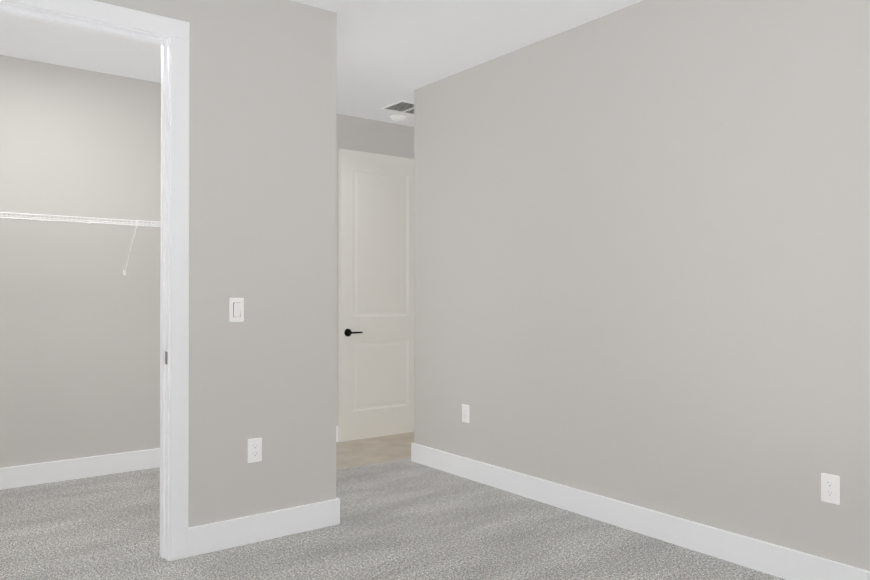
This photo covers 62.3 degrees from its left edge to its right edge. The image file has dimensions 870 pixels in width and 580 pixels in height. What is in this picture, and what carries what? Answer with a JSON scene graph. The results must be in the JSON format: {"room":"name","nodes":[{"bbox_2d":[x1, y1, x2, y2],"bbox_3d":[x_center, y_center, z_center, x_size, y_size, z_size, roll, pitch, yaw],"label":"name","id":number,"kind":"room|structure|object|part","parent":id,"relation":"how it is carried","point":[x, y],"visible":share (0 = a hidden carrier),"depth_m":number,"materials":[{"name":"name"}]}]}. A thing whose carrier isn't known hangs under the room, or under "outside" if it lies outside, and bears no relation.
{"room":"empty bedroom","nodes":[
{"label":"empty bedroom","id":0,"kind":"room"},
{"bbox_2d":[0,55,413,467],"bbox_3d":[-1.715,-0.109,5.420,4.890,2.750,0.120,0,-1,-37],"label":"wall","id":1,"kind":"structure","parent":0,"point":[79,344],"depth_m":4.84,"materials":[{"name":"grey paint"}]},
{"bbox_2d":[0,448,159,489],"bbox_3d":[-2.631,1.193,4.625,2.180,0.135,0.020,0,-1,-37],"label":"baseboard","id":2,"kind":"structure","parent":1,"relation":"attached to","point":[70,469],"depth_m":4.80,"materials":[{"name":"white wood"}]},
{"bbox_2d":[0,212,160,274],"bbox_3d":[-2.542,-0.289,4.518,2.180,0.367,0.315,0,-1,-37],"label":"wire shelf","id":3,"kind":"object","parent":1,"relation":"attached to","point":[136,223],"visible":0.79,"depth_m":4.65,"materials":[{"name":"white metal"}]},
{"bbox_2d":[336,426,337,441],"bbox_3d":[-0.745,1.203,6.060,2.320,0.135,0.020,0,-1,-37],"label":"baseboard","id":4,"kind":"structure","parent":1,"relation":"attached to","point":[336,426],"depth_m":6.00,"materials":[{"name":"white wood"}]},
{"bbox_2d":[338,149,413,441],"bbox_3d":[-0.454,0.044,6.194,0.810,2.430,0.094,0,-1,-37],"label":"hall door","id":5,"kind":"structure","parent":1,"relation":"in","point":[375,295],"depth_m":6.17,"materials":[{"name":"white wood"}]},
{"bbox_3d":[-0.676,0.355,6.000,0.149,0.064,0.059,0,-1,-37],"label":"handle","id":6,"kind":"part","parent":5,"relation":"part of","materials":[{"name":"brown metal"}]},
{"bbox_2d":[94,0,336,527],"bbox_3d":[-1.482,-0.125,3.222,2.300,2.750,0.120,0,-1,-37],"label":"wall","id":7,"kind":"structure","parent":0,"point":[262,151],"depth_m":3.61,"materials":[{"name":"grey paint"}]},
{"bbox_2d":[0,0,189,560],"bbox_3d":[-1.560,-0.005,3.162,0.904,2.510,0.158,0,-1,-37],"label":"trim","id":8,"kind":"structure","parent":7,"relation":"attached to","point":[171,36],"depth_m":3.34,"materials":[{"name":"white wood"}]},
{"bbox_2d":[165,351,167,364],"bbox_3d":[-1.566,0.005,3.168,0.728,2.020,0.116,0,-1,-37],"label":"strike plate","id":9,"kind":"object","parent":8,"relation":"attached to","point":[166,357],"visible":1,"depth_m":3.34,"materials":[{"name":"grey metal"}]},
{"bbox_2d":[230,298,243,321],"bbox_3d":[-0.970,0.098,3.526,0.072,0.117,0.013,0,-1,-37],"label":"light switch","id":10,"kind":"object","parent":7,"relation":"attached to","point":[236,309],"visible":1,"depth_m":3.52,"materials":[{"name":"white plastic"}]},
{"bbox_2d":[248,438,261,462],"bbox_3d":[-0.896,0.798,3.581,0.072,0.117,0.007,0,-1,-37],"label":"outlet","id":11,"kind":"object","parent":7,"relation":"attached to","point":[255,450],"visible":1,"depth_m":3.58,"materials":[{"name":"white plastic"}]},
{"bbox_2d":[188,499,335,556],"bbox_3d":[-0.851,1.186,3.610,0.776,0.135,0.020,0,-1,-37],"label":"baseboard","id":12,"kind":"structure","parent":7,"relation":"attached to","point":[207,538],"depth_m":3.58,"materials":[{"name":"white wood"}]},
{"bbox_2d":[336,497,339,524],"bbox_3d":[-1.084,1.193,4.605,0.020,0.135,1.886,0,-1,-37],"label":"baseboard","id":13,"kind":"structure","parent":7,"relation":"attached to","point":[337,499],"depth_m":3.85,"materials":[{"name":"white wood"}]},
{"bbox_2d":[0,0,642,126],"bbox_3d":[0.071,-1.551,3.082,4.890,0.100,6.020,0,-1,-37],"label":"ceiling","id":14,"kind":"structure","parent":0,"point":[389,52],"depth_m":4.32,"materials":[{"name":"paint"}]},
{"bbox_2d":[381,100,413,114],"bbox_3d":[-0.190,-1.475,5.861,0.400,0.012,0.300,0,-1,-37],"label":"ceiling vent","id":15,"kind":"object","parent":14,"relation":"in","point":[405,107],"visible":0.54,"depth_m":5.84,"materials":[{"name":"white metal"}]},
{"bbox_2d":[390,115,405,121],"bbox_3d":[-0.316,-1.460,6.142,0.132,0.038,0.132,0,-1,-37],"label":"smoke detector","id":16,"kind":"object","parent":14,"relation":"attached to","point":[397,118],"visible":1,"depth_m":6.10,"materials":[{"name":"white plastic"}]},
{"bbox_2d":[336,432,413,469],"bbox_3d":[-0.486,1.319,5.817,2.440,0.100,0.960,0,-1,-37],"label":"floor","id":17,"kind":"structure","parent":0,"point":[359,452],"depth_m":5.68,"materials":[{"name":"beige wood"}]},
{"bbox_2d":[0,457,784,579],"bbox_3d":[0.071,1.299,3.062,4.890,0.100,6.020,0,-1,-37],"label":"floor carpet","id":18,"kind":"object","parent":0,"point":[405,519],"visible":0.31,"depth_m":3.58,"materials":[{"name":"grey carpet"}]},
{"bbox_2d":[414,0,869,570],"bbox_3d":[1.389,-0.123,3.396,0.120,2.750,4.940,0,-1,-37],"label":"wall","id":19,"kind":"structure","parent":0,"point":[640,254],"depth_m":3.60,"materials":[{"name":"grey paint"}]},
{"bbox_2d":[462,404,468,422],"bbox_3d":[0.206,0.831,4.840,0.007,0.117,0.072,0,-1,-37],"label":"outlet","id":20,"kind":"object","parent":19,"relation":"attached to","point":[465,413],"visible":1,"depth_m":4.83,"materials":[{"name":"white plastic"}]},
{"bbox_2d":[411,443,869,579],"bbox_3d":[1.283,1.184,3.411,0.020,0.135,4.806,0,-1,-37],"label":"baseboard","id":21,"kind":"structure","parent":19,"relation":"attached to","point":[770,559],"depth_m":3.63,"materials":[{"name":"white wood"}]},
{"bbox_2d":[821,473,839,504],"bbox_3d":[1.630,0.820,2.967,0.007,0.117,0.072,0,-1,-37],"label":"outlet","id":22,"kind":"object","parent":19,"relation":"attached to","point":[830,488],"visible":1,"depth_m":2.96,"materials":[{"name":"white plastic"}]}
]}

